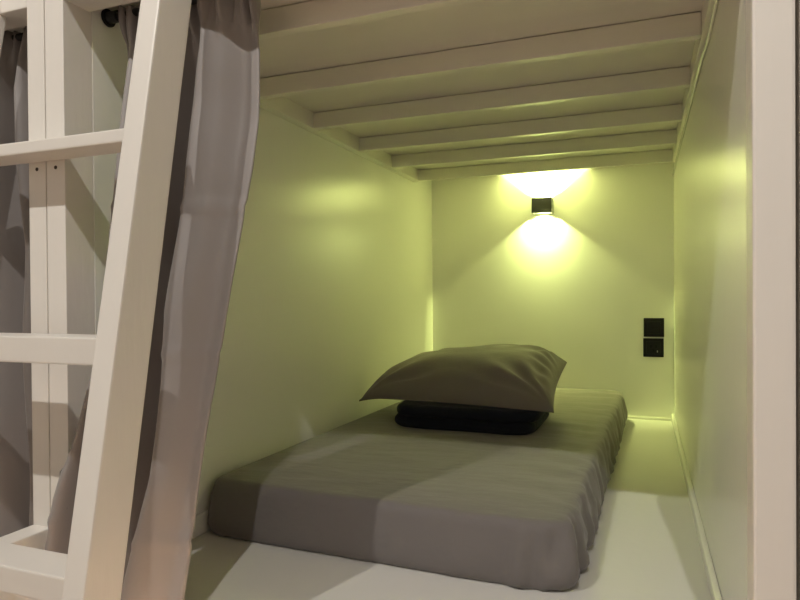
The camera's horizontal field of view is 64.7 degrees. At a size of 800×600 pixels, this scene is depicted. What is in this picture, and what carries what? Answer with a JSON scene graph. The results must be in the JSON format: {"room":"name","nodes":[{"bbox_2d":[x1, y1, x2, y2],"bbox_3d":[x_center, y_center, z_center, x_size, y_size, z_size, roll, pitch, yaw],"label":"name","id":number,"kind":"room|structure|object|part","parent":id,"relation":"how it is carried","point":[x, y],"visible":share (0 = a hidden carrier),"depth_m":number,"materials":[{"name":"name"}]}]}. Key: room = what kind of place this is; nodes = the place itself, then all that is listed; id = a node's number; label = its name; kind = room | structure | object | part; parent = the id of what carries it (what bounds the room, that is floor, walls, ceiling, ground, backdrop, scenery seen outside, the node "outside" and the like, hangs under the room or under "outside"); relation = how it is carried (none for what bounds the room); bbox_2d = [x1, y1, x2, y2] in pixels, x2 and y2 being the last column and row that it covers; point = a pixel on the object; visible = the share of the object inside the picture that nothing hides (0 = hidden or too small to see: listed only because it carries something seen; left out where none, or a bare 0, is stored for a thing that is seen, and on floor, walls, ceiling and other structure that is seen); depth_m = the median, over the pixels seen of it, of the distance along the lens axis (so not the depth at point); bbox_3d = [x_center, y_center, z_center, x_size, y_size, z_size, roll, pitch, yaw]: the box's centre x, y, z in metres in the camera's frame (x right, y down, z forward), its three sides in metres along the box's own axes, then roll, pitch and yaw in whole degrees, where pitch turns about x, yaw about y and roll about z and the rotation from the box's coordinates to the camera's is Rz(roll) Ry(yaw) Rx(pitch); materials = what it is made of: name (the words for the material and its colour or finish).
{"room":"dormitory","nodes":[
{"label":"dormitory","id":0,"kind":"room"},
{"bbox_2d":[91,8,432,514],"bbox_3d":[-0.224,-0.417,2.182,0.022,2.640,2.080,0,1,21],"label":"wall","id":1,"kind":"structure","parent":0,"point":[331,291],"depth_m":1.95,"materials":[{"name":"paint"}]},
{"bbox_2d":[101,0,196,27],"bbox_3d":[-0.060,-0.555,1.042,1.104,0.034,0.034,0,1,21],"label":"curtain rod","id":2,"kind":"object","parent":1,"relation":"attached to","point":[110,18],"visible":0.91,"depth_m":1.23,"materials":[{"name":"black metal"}]},
{"bbox_2d":[45,0,260,599],"bbox_3d":[-0.435,0.089,1.135,0.375,1.309,0.225,0,1,21],"label":"curtain","id":3,"kind":"object","parent":2,"relation":"hanging from","point":[219,112],"visible":0.62,"depth_m":1.08,"materials":[{"name":"grey fabric"}]},
{"bbox_3d":[-0.060,-0.555,1.042,1.104,0.015,0.015,0,1,21],"label":"rod","id":4,"kind":"part","parent":2,"relation":"part of","materials":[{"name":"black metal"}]},
{"bbox_2d":[191,509,209,539],"bbox_3d":[-0.202,0.520,2.186,0.009,0.050,2.075,0,1,21],"label":"baseboard","id":5,"kind":"structure","parent":1,"relation":"attached to","point":[201,526],"depth_m":1.48,"materials":[{"name":"paint"}]},
{"bbox_2d":[432,163,673,417],"bbox_3d":[0.071,-0.428,3.193,2.444,2.640,0.020,0,1,21],"label":"wall","id":6,"kind":"structure","parent":0,"point":[579,282],"depth_m":2.91,"materials":[{"name":"paint"}]},
{"bbox_2d":[531,197,553,214],"bbox_3d":[0.659,-0.434,2.915,0.090,0.070,0.076,0,1,21],"label":"wall lamp","id":7,"kind":"object","parent":6,"relation":"attached to","point":[540,205],"visible":1,"depth_m":2.88,"materials":[{"name":"black metal"}]},
{"bbox_2d":[627,416,670,420],"bbox_3d":[0.680,0.525,2.955,1.085,0.012,0.008,0,1,21],"label":"baseboard","id":8,"kind":"structure","parent":6,"relation":"attached to","point":[628,417],"depth_m":2.79,"materials":[{"name":"paint"}]},
{"bbox_2d":[643,338,663,356],"bbox_3d":[1.117,0.210,2.780,0.084,0.083,0.012,0,1,21],"label":"wall socket","id":9,"kind":"object","parent":6,"relation":"attached to","point":[652,347],"visible":1,"depth_m":2.78,"materials":[{"name":"black plastic"}]},
{"bbox_2d":[644,318,663,336],"bbox_3d":[1.118,0.121,2.779,0.084,0.083,0.012,0,1,21],"label":"wall socket","id":10,"kind":"object","parent":6,"relation":"attached to","point":[653,327],"visible":1,"depth_m":2.77,"materials":[{"name":"black plastic"}]},
{"bbox_2d":[673,0,746,599],"bbox_3d":[0.826,-0.422,1.775,0.017,2.640,2.084,0,1,21],"label":"wall","id":11,"kind":"structure","parent":0,"point":[709,176],"depth_m":1.15,"materials":[{"name":"paint"}]},
{"bbox_2d":[672,0,718,175],"bbox_3d":[0.815,-0.527,1.783,0.006,0.017,2.065,0,1,21],"label":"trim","id":12,"kind":"structure","parent":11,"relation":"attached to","point":[716,1],"depth_m":1.44,"materials":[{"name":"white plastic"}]},
{"bbox_2d":[671,414,721,599],"bbox_3d":[0.822,0.524,1.795,0.013,0.032,2.070,0,1,21],"label":"baseboard","id":13,"kind":"structure","parent":11,"relation":"attached to","point":[712,581],"depth_m":1.44,"materials":[{"name":"paint"}]},
{"bbox_3d":[-0.459,0.960,0.466,7.200,0.080,5.720,0,1,21],"label":"floor","id":14,"kind":"structure","parent":0,"visible":0},
{"bbox_2d":[0,0,50,599],"bbox_3d":[-1.197,-0.403,1.405,1.180,2.640,0.063,0,1,21],"label":"frame","id":15,"kind":"object","parent":14,"relation":"on","point":[19,13],"visible":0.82,"depth_m":1.18,"materials":[{"name":"white paint"}]},
{"bbox_3d":[-1.200,-0.604,1.404,1.098,0.118,0.060,0,1,21],"label":"rail","id":16,"kind":"part","parent":15,"relation":"part of","materials":[{"name":"white paint"}]},
{"bbox_2d":[8,26,24,32],"bbox_3d":[-0.823,-0.589,2.408,1.162,0.018,2.084,0,1,21],"label":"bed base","id":17,"kind":"object","parent":15,"relation":"attached to","point":[20,29],"visible":0.02,"depth_m":1.33,"materials":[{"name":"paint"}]},
{"bbox_3d":[-1.193,0.618,1.407,1.098,0.118,0.045,0,1,21],"label":"rail","id":18,"kind":"part","parent":15,"relation":"part of","materials":[{"name":"white paint"}]},
{"bbox_3d":[-0.666,-0.405,1.202,0.043,2.640,0.062,0,1,21],"label":"post","id":19,"kind":"part","parent":15,"relation":"part of","materials":[{"name":"white paint"}]},
{"bbox_2d":[0,0,191,599],"bbox_3d":[-0.605,-0.170,1.055,0.485,2.170,0.461,0,1,21],"label":"ladder","id":20,"kind":"object","parent":14,"relation":"on","point":[92,568],"visible":0.91,"depth_m":0.94,"materials":[{"name":"white paint"}]},
{"bbox_2d":[45,0,796,599],"bbox_3d":[-0.084,-0.408,0.979,1.197,2.640,0.065,0,1,21],"label":"frame","id":21,"kind":"object","parent":14,"relation":"on","point":[770,24],"visible":0.95,"depth_m":0.76,"materials":[{"name":"white paint"}]},
{"bbox_3d":[-0.622,-0.406,1.186,0.046,2.640,0.064,0,1,21],"label":"post","id":22,"kind":"part","parent":21,"relation":"part of","materials":[{"name":"white paint"}]},
{"bbox_3d":[-0.088,-0.609,0.976,1.108,0.118,0.060,0,1,21],"label":"rail","id":23,"kind":"part","parent":21,"relation":"part of","materials":[{"name":"white paint"}]},
{"bbox_2d":[106,0,714,181],"bbox_3d":[0.301,-0.569,1.976,1.107,0.068,2.084,0,1,21],"label":"ceiling","id":24,"kind":"structure","parent":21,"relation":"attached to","point":[419,90],"depth_m":1.60,"materials":[{"name":"paint"}]},
{"bbox_2d":[184,418,710,599],"bbox_3d":[0.306,0.558,1.981,1.104,0.030,2.095,0,1,21],"label":"platform","id":25,"kind":"object","parent":21,"relation":"attached to","point":[646,546],"depth_m":1.31,"materials":[{"name":"paint"}]},
{"bbox_2d":[208,388,627,590],"bbox_3d":[0.270,0.472,2.148,0.933,0.136,1.837,0,1,21],"label":"mattress","id":26,"kind":"object","parent":25,"relation":"on","point":[518,511],"visible":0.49,"depth_m":1.42,"materials":[{"name":"grey fabric"}]},
{"bbox_2d":[395,400,548,434],"bbox_3d":[0.252,0.369,2.116,0.483,0.077,0.381,0,1,21],"label":"blanket","id":27,"kind":"object","parent":26,"relation":"on","point":[412,414],"visible":0.66,"depth_m":1.95,"materials":[{"name":"black fabric"}]},
{"bbox_2d":[359,344,566,412],"bbox_3d":[0.255,0.253,2.195,0.681,0.192,0.409,0,1,29],"label":"pillow","id":28,"kind":"object","parent":27,"relation":"on","point":[512,376],"visible":1,"depth_m":2.06,"materials":[{"name":"grey fabric"}]},
{"bbox_3d":[0.454,-0.410,0.776,0.046,2.640,0.052,0,1,21],"label":"post","id":29,"kind":"part","parent":21,"relation":"part of","materials":[{"name":"white paint"}]},
{"bbox_2d":[795,0,799,599],"bbox_3d":[0.982,-0.412,0.573,1.075,2.640,0.052,0,1,21],"label":"frame","id":30,"kind":"object","parent":14,"relation":"on","point":[797,2],"visible":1,"depth_m":0.76,"materials":[{"name":"white paint"}]},
{"bbox_3d":[-1.372,-0.412,2.623,0.018,2.640,2.080,0,1,21],"label":"wall","id":31,"kind":"structure","parent":0,"visible":0},
{"bbox_2d":[11,33,22,40],"bbox_3d":[-1.183,-0.551,1.474,1.162,0.015,0.015,0,1,21],"label":"curtain rod","id":32,"kind":"object","parent":31,"relation":"attached to","point":[18,36],"visible":0.02,"depth_m":1.32,"materials":[{"name":"black metal"}]},
{"bbox_2d":[0,26,32,536],"bbox_3d":[-0.830,0.091,1.332,0.337,1.309,0.113,0,1,23],"label":"curtain","id":33,"kind":"object","parent":32,"relation":"hanging from","point":[16,449],"visible":0.4,"depth_m":1.31,"materials":[{"name":"grey fabric"}]}
]}

